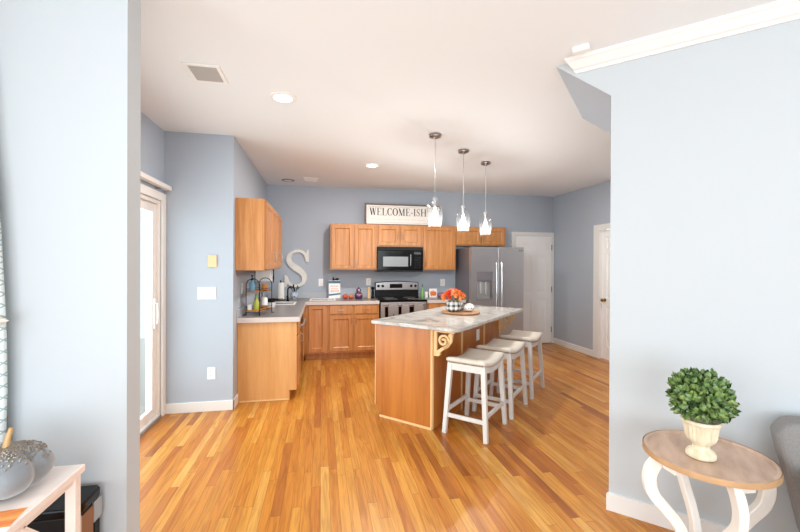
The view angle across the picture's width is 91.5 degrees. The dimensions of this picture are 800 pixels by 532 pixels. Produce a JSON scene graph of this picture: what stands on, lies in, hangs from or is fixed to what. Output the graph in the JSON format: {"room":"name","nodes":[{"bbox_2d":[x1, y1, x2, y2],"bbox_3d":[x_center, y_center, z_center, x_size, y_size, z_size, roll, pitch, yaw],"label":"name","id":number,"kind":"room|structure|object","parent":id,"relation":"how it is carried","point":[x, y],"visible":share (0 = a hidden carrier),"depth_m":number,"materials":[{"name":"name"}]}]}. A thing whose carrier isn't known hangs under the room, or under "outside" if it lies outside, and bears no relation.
{"room":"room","nodes":[
{"label":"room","id":0,"kind":"room"},
{"bbox_2d":[0,221,8,443],"bbox_3d":[-1.593,0.083,1.383,0.413,2.650,0.079,0,0,-3],"label":"curtain","id":1,"kind":"object","parent":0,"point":[3,330],"visible":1,"depth_m":1.41,"materials":[{"name":"fabric"}]},
{"bbox_2d":[0,0,140,531],"bbox_3d":[-1.515,0.083,1.508,0.868,2.750,0.115,0,0,-11],"label":"wall","id":2,"kind":"structure","parent":0,"point":[70,70],"depth_m":1.50,"materials":[{"name":"grey paint"}]},
{"bbox_2d":[140,112,163,412],"bbox_3d":[-2.123,0.076,2.632,0.120,2.750,2.330,0,0,-11],"label":"wall","id":3,"kind":"structure","parent":0,"point":[152,135],"depth_m":3.54,"materials":[{"name":"grey paint"}]},
{"bbox_2d":[140,183,165,436],"bbox_3d":[-2.123,0.384,2.689,0.135,2.135,2.218,0,0,-11],"label":"door","id":4,"kind":"structure","parent":3,"relation":"in","point":[152,414],"depth_m":3.64,"materials":[{"name":"white plastic"}]},
{"bbox_2d":[140,171,171,190],"bbox_3d":[-2.035,-0.738,2.700,0.072,0.064,2.205,0,0,-11],"label":"blind headrail","id":5,"kind":"object","parent":3,"relation":"attached to","point":[158,184],"visible":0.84,"depth_m":3.43,"materials":[{"name":"white plastic"}]},
{"bbox_2d":[164,131,234,403],"bbox_3d":[-2.052,0.073,3.876,0.752,2.750,0.080,0,0,-11],"label":"wall","id":6,"kind":"structure","parent":0,"point":[199,169],"depth_m":3.85,"materials":[{"name":"grey paint"}]},
{"bbox_2d":[165,400,233,413],"bbox_3d":[-1.982,1.398,3.847,0.647,0.100,0.015,0,0,-11],"label":"baseboard","id":7,"kind":"structure","parent":6,"relation":"attached to","point":[205,406],"depth_m":3.84,"materials":[{"name":"white paint"}]},
{"bbox_2d":[198,287,215,298],"bbox_3d":[-1.913,0.276,3.856,0.170,0.120,0.016,0,0,-11],"label":"light switch","id":8,"kind":"object","parent":6,"relation":"attached to","point":[203,292],"visible":1,"depth_m":3.86,"materials":[{"name":"white plastic"}]},
{"bbox_2d":[207,367,214,379],"bbox_3d":[-1.875,1.073,3.870,0.075,0.120,0.008,0,0,-11],"label":"wall outlet","id":9,"kind":"object","parent":6,"relation":"attached to","point":[210,370],"visible":1,"depth_m":3.87,"materials":[{"name":"white plastic"}]},
{"bbox_2d":[208,255,216,266],"bbox_3d":[-1.863,-0.042,3.867,0.080,0.120,0.012,0,0,-11],"label":"wall plate","id":10,"kind":"object","parent":6,"relation":"attached to","point":[212,259],"visible":1,"depth_m":3.86,"materials":[{"name":"yellow plastic"}]},
{"bbox_2d":[235,138,266,395],"bbox_3d":[-1.986,0.069,5.147,0.120,2.750,2.385,0,0,-11],"label":"wall","id":11,"kind":"structure","parent":0,"point":[249,183],"depth_m":4.46,"materials":[{"name":"grey paint"}]},
{"bbox_2d":[233,393,237,409],"bbox_3d":[-1.691,1.399,4.005,0.015,0.100,0.208,0,0,-11],"label":"baseboard","id":12,"kind":"structure","parent":11,"relation":"attached to","point":[235,399],"depth_m":3.98,"materials":[{"name":"white paint"}]},
{"bbox_2d":[236,198,277,269],"bbox_3d":[-1.632,-0.324,4.598,0.348,0.748,1.138,0,0,-11],"label":"upper cabinet","id":13,"kind":"object","parent":11,"relation":"attached to","point":[256,219],"visible":1,"depth_m":4.04,"materials":[{"name":"brown wood"}]},
{"bbox_2d":[277,214,282,268],"bbox_3d":[-1.795,-0.327,5.401,0.348,0.748,0.498,0,0,-11],"label":"upper cabinet","id":14,"kind":"object","parent":11,"relation":"attached to","point":[280,256],"visible":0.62,"depth_m":5.44,"materials":[{"name":"brown wood"}]},
{"bbox_2d":[255,269,273,282],"bbox_3d":[-1.813,0.144,5.256,0.236,0.195,0.180,0,0,-11],"label":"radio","id":15,"kind":"object","parent":14,"relation":"attached to","point":[259,274],"visible":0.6,"depth_m":5.17,"materials":[{"name":"white plastic"}]},
{"bbox_2d":[140,343,674,531],"bbox_3d":[0.957,1.492,2.255,5.980,0.050,9.430,0,0,-11],"label":"floor","id":16,"kind":"structure","parent":0,"point":[323,458],"depth_m":2.87,"materials":[{"name":"brown wood"}]},
{"bbox_2d":[0,464,84,531],"bbox_3d":[-1.378,1.075,1.078,0.660,0.770,0.440,0,0,-11],"label":"console table","id":17,"kind":"object","parent":16,"relation":"on","point":[39,496],"visible":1,"depth_m":1.23,"materials":[{"name":"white wood"}]},
{"bbox_2d":[0,507,27,529],"bbox_3d":[-1.115,0.688,1.039,0.155,0.005,0.085,0,0,-19],"label":"magazine","id":18,"kind":"object","parent":17,"relation":"on","point":[8,518],"visible":1,"depth_m":1.06,"materials":[{"name":"orange paper"}]},
{"bbox_2d":[0,427,55,499],"bbox_3d":[-1.193,0.592,1.175,0.225,0.196,0.251,0,0,-11],"label":"pumpkin","id":19,"kind":"object","parent":17,"relation":"on","point":[25,463],"visible":1,"depth_m":1.16,"materials":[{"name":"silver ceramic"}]},
{"bbox_2d":[26,485,101,531],"bbox_3d":[-1.259,1.151,1.401,0.262,0.618,0.159,0,0,-11],"label":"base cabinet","id":20,"kind":"object","parent":16,"relation":"on","point":[52,519],"visible":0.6,"depth_m":1.39,"materials":[{"name":"black"}]},
{"bbox_2d":[237,320,302,402],"bbox_3d":[-1.434,1.021,4.381,0.662,0.855,0.452,0,0,-11],"label":"base cabinet","id":21,"kind":"object","parent":16,"relation":"on","point":[269,353],"visible":0.91,"depth_m":4.17,"materials":[{"name":"brown wood"}]},
{"bbox_2d":[300,315,304,370],"bbox_3d":[-1.538,1.019,4.897,0.662,0.855,0.595,0,0,-11],"label":"dishwasher","id":22,"kind":"object","parent":16,"relation":"on","point":[302,319],"visible":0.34,"depth_m":4.89,"materials":[{"name":"black"}]},
{"bbox_2d":[303,309,304,359],"bbox_3d":[-1.675,1.016,5.489,0.628,0.855,0.615,0,0,-11],"label":"base cabinet","id":23,"kind":"object","parent":16,"relation":"on","point":[304,309],"visible":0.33,"depth_m":5.49,"materials":[{"name":"brown wood"}]},
{"bbox_2d":[305,305,327,359],"bbox_3d":[-1.323,1.016,6.189,0.335,0.855,0.608,0,0,-11],"label":"base cabinet","id":24,"kind":"object","parent":16,"relation":"on","point":[316,316],"visible":0.98,"depth_m":5.91,"materials":[{"name":"brown wood"}]},
{"bbox_2d":[328,304,378,358],"bbox_3d":[-0.768,1.018,6.284,0.788,0.855,0.642,0,0,-11],"label":"base cabinet","id":25,"kind":"object","parent":16,"relation":"on","point":[351,332],"visible":0.94,"depth_m":6.01,"materials":[{"name":"brown wood"}]},
{"bbox_2d":[237,292,378,322],"bbox_3d":[-1.075,0.532,5.372,1.756,0.142,2.304,0,0,-11],"label":"countertop","id":26,"kind":"structure","parent":25,"relation":"on","point":[280,313],"depth_m":5.08,"materials":[{"name":"grey laminate"}]},
{"bbox_2d":[246,277,271,315],"bbox_3d":[-1.597,0.347,4.421,0.202,0.409,0.326,0,0,9],"label":"wire rack","id":27,"kind":"object","parent":26,"relation":"on","point":[256,290],"visible":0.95,"depth_m":4.31,"materials":[{"name":"black"}]},
{"bbox_2d":[249,275,254,290],"bbox_3d":[-1.645,0.195,4.332,0.060,0.178,0.060,0,0,-11],"label":"soap bottle","id":28,"kind":"object","parent":27,"relation":"on","point":[251,283],"visible":0.93,"depth_m":4.31,"materials":[{"name":"blue"}]},
{"bbox_2d":[254,296,258,309],"bbox_3d":[-1.595,0.416,4.335,0.060,0.156,0.060,0,0,-11],"label":"oil bottle","id":29,"kind":"object","parent":27,"relation":"on","point":[256,302],"visible":0.94,"depth_m":4.31,"materials":[{"name":"yellow glass"}]},
{"bbox_2d":[246,290,270,291],"bbox_3d":[-1.597,0.290,4.421,0.150,0.012,0.290,0,0,9],"label":"shelf","id":30,"kind":"object","parent":27,"relation":"attached to","point":[246,290],"depth_m":4.34,"materials":[{"name":"brown wood"}]},
{"bbox_2d":[246,307,270,311],"bbox_3d":[-1.598,0.500,4.422,0.150,0.012,0.290,0,0,9],"label":"shelf","id":31,"kind":"object","parent":27,"relation":"attached to","point":[260,309],"depth_m":4.31,"materials":[{"name":"brown wood"}]},
{"bbox_2d":[261,297,267,308],"bbox_3d":[-1.555,0.431,4.471,0.068,0.126,0.068,0,0,-11],"label":"spice jar","id":32,"kind":"object","parent":27,"relation":"on","point":[264,301],"visible":0.97,"depth_m":4.44,"materials":[{"name":"white ceramic"}]},
{"bbox_2d":[262,284,267,289],"bbox_3d":[-1.557,0.248,4.486,0.072,0.070,0.072,0,0,-11],"label":"wooden cup","id":33,"kind":"object","parent":27,"relation":"on","point":[263,285],"visible":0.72,"depth_m":4.46,"materials":[{"name":"brown wood"}]},
{"bbox_2d":[267,298,279,306],"bbox_3d":[-1.685,0.493,5.171,0.262,0.110,0.176,0,0,-11],"label":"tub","id":34,"kind":"object","parent":26,"relation":"on","point":[269,299],"visible":0.6,"depth_m":5.12,"materials":[{"name":"white plastic"}]},
{"bbox_2d":[276,280,285,300],"bbox_3d":[-1.860,0.388,6.074,0.150,0.312,0.150,0,0,-11],"label":"paper towel roll","id":35,"kind":"object","parent":26,"relation":"on","point":[280,286],"visible":0.9,"depth_m":6.03,"materials":[{"name":"white paper"}]},
{"bbox_2d":[286,286,294,300],"bbox_3d":[-1.675,0.430,5.929,0.140,0.231,0.082,0,0,-37],"label":"faucet","id":36,"kind":"object","parent":26,"relation":"on","point":[289,286],"visible":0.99,"depth_m":5.91,"materials":[{"name":"black metal"}]},
{"bbox_2d":[290,284,298,299],"bbox_3d":[-1.680,0.424,6.212,0.156,0.242,0.135,0,0,-11],"label":"vase","id":37,"kind":"object","parent":26,"relation":"on","point":[294,295],"visible":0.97,"depth_m":6.17,"materials":[{"name":"clear glass"}]},
{"bbox_2d":[276,298,335,304],"bbox_3d":[-1.462,0.559,5.849,0.559,0.048,1.355,0,0,37],"label":"sink","id":38,"kind":"object","parent":26,"relation":"in","point":[311,299],"visible":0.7,"depth_m":6.02,"materials":[{"name":"white ceramic"}]},
{"bbox_2d":[329,277,339,297],"bbox_3d":[-1.080,0.370,6.424,0.190,0.350,0.057,0,0,-14],"label":"board","id":39,"kind":"object","parent":26,"relation":"on","point":[334,284],"visible":1,"depth_m":6.42,"materials":[{"name":"white paper"}]},
{"bbox_2d":[355,287,362,298],"bbox_3d":[-0.680,0.451,6.412,0.131,0.196,0.135,0,0,-11],"label":"figurine","id":40,"kind":"object","parent":26,"relation":"on","point":[358,295],"visible":1,"depth_m":6.37,"materials":[{"name":"purple ceramic"}]},
{"bbox_2d":[367,287,369,298],"bbox_3d":[-0.519,0.454,6.467,0.058,0.190,0.058,0,0,-11],"label":"pepper mill","id":41,"kind":"object","parent":26,"relation":"on","point":[368,288],"visible":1,"depth_m":6.45,"materials":[{"name":"brown wood"}]},
{"bbox_2d":[371,286,373,298],"bbox_3d":[-0.455,0.450,6.480,0.060,0.198,0.060,0,0,-11],"label":"pepper mill","id":42,"kind":"object","parent":26,"relation":"on","point":[372,287],"visible":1,"depth_m":6.46,"materials":[{"name":"black"}]},
{"bbox_2d":[375,281,426,318],"bbox_3d":[0.003,0.849,6.408,0.756,1.158,0.696,0,0,-11],"label":"stove","id":43,"kind":"object","parent":16,"relation":"on","point":[386,292],"visible":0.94,"depth_m":6.62,"materials":[{"name":"black"}]},
{"bbox_2d":[388,304,398,316],"bbox_3d":[-0.104,0.793,6.038,0.160,0.392,0.040,0,0,-11],"label":"dish towel","id":44,"kind":"object","parent":43,"relation":"hanging from","point":[393,309],"visible":0.56,"depth_m":6.03,"materials":[{"name":"grey fabric"}]},
{"bbox_2d":[375,297,426,301],"bbox_3d":[0.006,0.551,6.400,0.756,0.022,0.560,0,0,-11],"label":"cooktop","id":45,"kind":"object","parent":43,"relation":"in","point":[381,299],"depth_m":6.19,"materials":[{"name":"black glass"}]},
{"bbox_2d":[401,304,409,313],"bbox_3d":[0.085,0.774,6.077,0.125,0.352,0.038,0,0,-11],"label":"dish towel","id":46,"kind":"object","parent":43,"relation":"hanging from","point":[405,308],"visible":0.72,"depth_m":6.06,"materials":[{"name":"grey fabric"}]},
{"bbox_2d":[414,303,423,311],"bbox_3d":[0.293,0.789,6.118,0.150,0.382,0.040,0,0,-11],"label":"dish towel","id":47,"kind":"object","parent":43,"relation":"hanging from","point":[417,306],"visible":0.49,"depth_m":6.11,"materials":[{"name":"grey fabric"}]},
{"bbox_2d":[427,303,464,308],"bbox_3d":[0.698,1.023,6.580,0.655,0.855,0.642,0,0,-11],"label":"base cabinet","id":48,"kind":"object","parent":16,"relation":"on","point":[429,305],"visible":0.02,"depth_m":6.26,"materials":[{"name":"brown wood"}]},
{"bbox_2d":[418,292,465,302],"bbox_3d":[0.698,0.536,6.588,0.657,0.142,0.621,0,0,-11],"label":"countertop","id":49,"kind":"structure","parent":48,"relation":"on","point":[437,299],"depth_m":6.34,"materials":[{"name":"grey stone"}]},
{"bbox_2d":[421,284,423,297],"bbox_3d":[0.384,0.435,6.680,0.060,0.235,0.060,0,0,-11],"label":"oil bottle","id":50,"kind":"object","parent":49,"relation":"on","point":[422,290],"visible":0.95,"depth_m":6.66,"materials":[{"name":"green glass"}]},
{"bbox_2d":[429,289,436,297],"bbox_3d":[0.569,0.476,6.701,0.140,0.154,0.028,0,0,-11],"label":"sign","id":51,"kind":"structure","parent":49,"relation":"on","point":[432,292],"depth_m":6.69,"materials":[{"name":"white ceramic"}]},
{"bbox_2d":[371,305,522,430],"bbox_3d":[0.614,0.993,4.265,0.924,0.930,1.875,0,0,34],"label":"kitchen island","id":52,"kind":"object","parent":16,"relation":"on","point":[412,349],"visible":0.84,"depth_m":3.65,"materials":[{"name":"brown wood"}]},
{"bbox_2d":[441,309,479,315],"bbox_3d":[0.676,0.517,4.295,0.426,0.022,0.424,0,0,-11],"label":"tray","id":53,"kind":"object","parent":52,"relation":"on","point":[463,312],"visible":0.81,"depth_m":4.18,"materials":[{"name":"brown wood"}]},
{"bbox_2d":[441,288,465,311],"bbox_3d":[0.591,0.379,4.279,0.322,0.253,0.317,0,0,-11],"label":"vase","id":54,"kind":"object","parent":53,"relation":"on","point":[455,305],"visible":1,"depth_m":4.22,"materials":[{"name":"ceramic"}]},
{"bbox_2d":[463,302,474,311],"bbox_3d":[0.755,0.452,4.276,0.120,0.108,0.120,0,0,-11],"label":"pumpkin","id":55,"kind":"object","parent":53,"relation":"on","point":[468,307],"visible":1,"depth_m":4.24,"materials":[{"name":"white"}]},
{"bbox_2d":[476,329,479,340],"bbox_3d":[0.864,0.767,4.310,0.008,0.125,0.075,0,0,34],"label":"outlet plate","id":56,"kind":"object","parent":52,"relation":"attached to","point":[477,330],"depth_m":4.30,"materials":[{"name":"white plastic"}]},
{"bbox_2d":[442,348,506,443],"bbox_3d":[0.680,1.131,3.498,0.416,0.664,0.512,0,0,34],"label":"bar stool","id":57,"kind":"object","parent":16,"relation":"on","point":[488,361],"visible":1,"depth_m":3.39,"materials":[{"name":"white wood"}]},
{"bbox_2d":[446,348,503,366],"bbox_3d":[0.682,0.836,3.497,0.360,0.074,0.466,0,0,34],"label":"cushion","id":58,"kind":"object","parent":57,"relation":"on","point":[476,357],"depth_m":3.40,"materials":[{"name":"beige fabric"}]},
{"bbox_2d":[455,247,523,353],"bbox_3d":[1.511,0.578,6.616,0.915,1.752,0.813,0,0,-11],"label":"fridge","id":59,"kind":"object","parent":16,"relation":"on","point":[488,276],"visible":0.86,"depth_m":6.31,"materials":[{"name":"grey metal"}]},
{"bbox_2d":[472,338,527,419],"bbox_3d":[1.035,1.131,4.001,0.416,0.664,0.512,0,0,34],"label":"bar stool","id":60,"kind":"object","parent":16,"relation":"on","point":[516,348],"visible":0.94,"depth_m":3.90,"materials":[{"name":"white paint"}]},
{"bbox_2d":[476,338,524,353],"bbox_3d":[1.036,0.836,4.000,0.360,0.074,0.466,0,0,34],"label":"cushion","id":61,"kind":"object","parent":60,"relation":"on","point":[498,345],"depth_m":3.94,"materials":[{"name":"beige fabric"}]},
{"bbox_2d":[496,330,544,398],"bbox_3d":[1.419,1.131,4.562,0.416,0.664,0.512,0,0,34],"label":"bar stool","id":62,"kind":"object","parent":16,"relation":"on","point":[533,338],"visible":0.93,"depth_m":4.45,"materials":[{"name":"white paint"}]},
{"bbox_2d":[500,330,541,341],"bbox_3d":[1.421,0.836,4.561,0.360,0.074,0.466,0,0,34],"label":"cushion","id":63,"kind":"object","parent":62,"relation":"on","point":[529,336],"depth_m":4.50,"materials":[{"name":"beige fabric"}]},
{"bbox_2d":[642,430,783,531],"bbox_3d":[1.393,1.160,1.771,0.500,0.617,0.500,0,0,34],"label":"side table","id":64,"kind":"object","parent":16,"relation":"on","point":[741,469],"visible":0.94,"depth_m":1.72,"materials":[{"name":"brown wood"}]},
{"bbox_2d":[665,367,741,461],"bbox_3d":[1.358,0.661,1.750,0.275,0.400,0.271,0,0,-11],"label":"potted plant","id":65,"kind":"object","parent":64,"relation":"on","point":[708,399],"visible":1,"depth_m":1.70,"materials":[{"name":"green plant"}]},
{"bbox_2d":[770,416,799,531],"bbox_3d":[1.980,1.090,1.357,0.900,0.768,0.770,0,0,34],"label":"sofa","id":66,"kind":"object","parent":16,"relation":"on","point":[785,430],"visible":1,"depth_m":1.78,"materials":[{"name":"grey fabric"}]},
{"bbox_2d":[267,185,552,297],"bbox_3d":[0.358,0.073,6.897,5.368,2.750,0.120,0,0,-11],"label":"wall","id":67,"kind":"structure","parent":0,"point":[307,213],"depth_m":6.61,"materials":[{"name":"grey paint"}]},
{"bbox_2d":[284,250,308,286],"bbox_3d":[-1.699,0.050,6.405,0.384,0.616,0.029,0,0,-11],"label":"letter","id":68,"kind":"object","parent":67,"relation":"attached to","point":[295,267],"depth_m":6.39,"materials":[{"name":"white wood"}]},
{"bbox_2d":[330,223,376,269],"bbox_3d":[-0.771,-0.298,6.423,0.748,0.745,0.356,0,0,-11],"label":"upper cabinet","id":69,"kind":"object","parent":67,"relation":"attached to","point":[352,246],"visible":1,"depth_m":6.29,"materials":[{"name":"brown wood"}]},
{"bbox_2d":[365,203,439,225],"bbox_3d":[0.058,-0.845,6.554,1.290,0.356,0.040,0,0,-11],"label":"welcome sign","id":70,"kind":"object","parent":69,"relation":"on","point":[377,214],"visible":0.95,"depth_m":6.54,"materials":[{"name":"white wood"}]},
{"bbox_2d":[366,278,370,284],"bbox_3d":[-0.538,0.280,6.652,0.080,0.125,0.008,0,0,-11],"label":"wall outlet","id":71,"kind":"object","parent":67,"relation":"attached to","point":[368,280],"visible":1,"depth_m":6.65,"materials":[{"name":"white plastic"}]},
{"bbox_2d":[377,225,421,246],"bbox_3d":[-0.030,-0.487,6.572,0.758,0.360,0.356,0,0,-11],"label":"upper cabinet","id":72,"kind":"object","parent":67,"relation":"attached to","point":[387,235],"visible":0.95,"depth_m":6.43,"materials":[{"name":"brown wood"}]},
{"bbox_2d":[375,247,422,271],"bbox_3d":[-0.023,-0.100,6.529,0.754,0.406,0.441,0,0,-11],"label":"microwave","id":73,"kind":"object","parent":72,"relation":"attached to","point":[389,259],"visible":0.98,"depth_m":6.35,"materials":[{"name":"black"}]},
{"bbox_2d":[418,292,444,296],"bbox_3d":[0.638,0.508,6.883,0.657,0.088,0.018,0,0,-11],"label":"backsplash","id":74,"kind":"structure","parent":67,"relation":"attached to","point":[419,293],"depth_m":6.83,"materials":[{"name":"grey laminate"}]},
{"bbox_2d":[422,226,455,269],"bbox_3d":[0.634,-0.292,6.707,0.594,0.745,0.356,0,0,-11],"label":"upper cabinet","id":75,"kind":"object","parent":67,"relation":"attached to","point":[438,242],"visible":0.91,"depth_m":6.58,"materials":[{"name":"brown wood"}]},
{"bbox_2d":[440,279,444,285],"bbox_3d":[0.756,0.305,6.913,0.085,0.125,0.008,0,0,-11],"label":"wall outlet","id":76,"kind":"object","parent":67,"relation":"attached to","point":[442,281],"visible":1,"depth_m":6.91,"materials":[{"name":"white plastic"}]},
{"bbox_2d":[456,227,504,246],"bbox_3d":[1.374,-0.500,6.855,0.910,0.323,0.356,0,0,-11],"label":"upper cabinet","id":77,"kind":"object","parent":67,"relation":"attached to","point":[465,236],"visible":0.95,"depth_m":6.72,"materials":[{"name":"brown wood"}]},
{"bbox_2d":[511,232,553,342],"bbox_3d":[2.464,0.420,7.235,0.856,2.070,0.050,0,0,-11],"label":"door","id":78,"kind":"structure","parent":67,"relation":"in","point":[538,289],"depth_m":7.25,"materials":[{"name":"white paint"}]},
{"bbox_2d":[141,0,778,196],"bbox_3d":[0.970,-1.308,2.246,5.980,0.050,9.430,0,0,-11],"label":"ceiling","id":79,"kind":"structure","parent":0,"point":[370,81],"depth_m":2.73,"materials":[{"name":"white paint"}]},
{"bbox_2d":[182,62,227,83],"bbox_3d":[-1.305,-1.290,2.623,0.224,0.010,0.254,0,0,-11],"label":"ceiling vent","id":80,"kind":"object","parent":79,"relation":"in","point":[198,72],"visible":1,"depth_m":2.61,"materials":[{"name":"white plastic"}]},
{"bbox_2d":[270,91,295,102],"bbox_3d":[-0.899,-1.288,2.994,0.196,0.012,0.196,0,0,-11],"label":"recessed light","id":81,"kind":"object","parent":79,"relation":"in","point":[283,97],"visible":1,"depth_m":2.98,"materials":[{"name":"white plastic"}]},
{"bbox_2d":[282,179,294,181],"bbox_3d":[-1.716,-1.302,5.973,0.196,0.012,0.196,0,0,-11],"label":"recessed light","id":82,"kind":"object","parent":79,"relation":"in","point":[285,180],"visible":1,"depth_m":5.95,"materials":[{"name":"grey"}]},
{"bbox_2d":[303,177,317,181],"bbox_3d":[-1.350,-1.300,5.904,0.220,0.012,0.220,0,0,-11],"label":"ceiling vent","id":83,"kind":"object","parent":79,"relation":"in","point":[304,178],"visible":1,"depth_m":5.88,"materials":[{"name":"white plastic"}]},
{"bbox_2d":[364,163,379,166],"bbox_3d":[-0.362,-1.292,5.040,0.196,0.012,0.196,0,0,-11],"label":"recessed light","id":84,"kind":"object","parent":79,"relation":"in","point":[367,164],"visible":1,"depth_m":5.02,"materials":[{"name":"white plastic"}]},
{"bbox_2d":[427,133,442,219],"bbox_3d":[0.346,-0.835,3.845,0.158,0.911,0.158,0,0,18],"label":"pendant lamp","id":85,"kind":"object","parent":79,"relation":"hanging from","point":[435,136],"visible":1,"depth_m":3.83,"materials":[{"name":"silver metal"}]},
{"bbox_2d":[433,197,436,206],"bbox_3d":[0.345,-0.626,3.846,0.048,0.101,0.048,0,0,-11],"label":"socket","id":86,"kind":"object","parent":85,"relation":"attached to","point":[434,198],"depth_m":3.83,"materials":[{"name":"silver metal"}]},
{"bbox_2d":[456,149,468,225],"bbox_3d":[0.710,-0.835,4.366,0.158,0.911,0.158,0,0,18],"label":"pendant lamp","id":87,"kind":"object","parent":79,"relation":"hanging from","point":[460,151],"visible":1,"depth_m":4.35,"materials":[{"name":"white"}]},
{"bbox_2d":[461,205,464,213],"bbox_3d":[0.709,-0.626,4.367,0.048,0.101,0.048,0,0,-11],"label":"socket","id":88,"kind":"object","parent":87,"relation":"attached to","point":[463,206],"depth_m":4.35,"materials":[{"name":"silver metal"}]},
{"bbox_2d":[481,161,491,234],"bbox_3d":[1.072,-0.835,4.879,0.158,0.911,0.158,0,0,18],"label":"pendant lamp","id":89,"kind":"object","parent":79,"relation":"hanging from","point":[485,226],"visible":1,"depth_m":4.87,"materials":[{"name":"white"}]},
{"bbox_2d":[572,43,589,54],"bbox_3d":[1.060,-1.266,2.279,0.090,0.034,0.040,0,0,34],"label":"ceiling sensor","id":90,"kind":"object","parent":79,"relation":"attached to","point":[582,48],"visible":1,"depth_m":2.27,"materials":[{"name":"white plastic"}]},
{"bbox_2d":[553,180,610,349],"bbox_3d":[3.568,0.097,4.255,0.120,2.750,6.330,0,0,-11],"label":"wall","id":91,"kind":"structure","parent":0,"point":[576,213],"depth_m":6.65,"materials":[{"name":"grey paint"}]},
{"bbox_2d":[553,338,592,356],"bbox_3d":[2.982,1.411,6.795,0.015,0.100,1.130,0,0,-11],"label":"baseboard","id":92,"kind":"structure","parent":91,"relation":"attached to","point":[589,352],"depth_m":6.71,"materials":[{"name":"white paint"}]},
{"bbox_2d":[593,223,609,360],"bbox_3d":[3.227,0.414,5.715,0.110,2.101,1.065,0,0,-11],"label":"door","id":93,"kind":"structure","parent":91,"relation":"in","point":[601,243],"depth_m":6.10,"materials":[{"name":"white paint"}]},
{"bbox_2d":[556,19,799,531],"bbox_3d":[2.566,0.100,2.106,3.067,2.750,1.076,0,0,34],"label":"wall","id":94,"kind":"structure","parent":0,"point":[705,210],"depth_m":2.10,"materials":[{"name":"grey paint"}]},
{"bbox_2d":[564,0,799,73],"bbox_3d":[2.289,-1.234,1.618,3.005,0.082,0.074,0,0,34],"label":"trim","id":95,"kind":"structure","parent":94,"relation":"attached to","point":[781,11],"depth_m":2.09,"materials":[{"name":"white paint"}]},
{"label":"outside","id":96,"kind":"structure","parent":0,"visible":0},
{"bbox_2d":[140,338,145,415],"bbox_3d":[-5.226,1.571,1.502,6.360,0.060,13.000,0,0,-11],"label":"ground","id":97,"kind":"structure","parent":96,"point":[142,340],"depth_m":5.46,"materials":[{"name":"white"}]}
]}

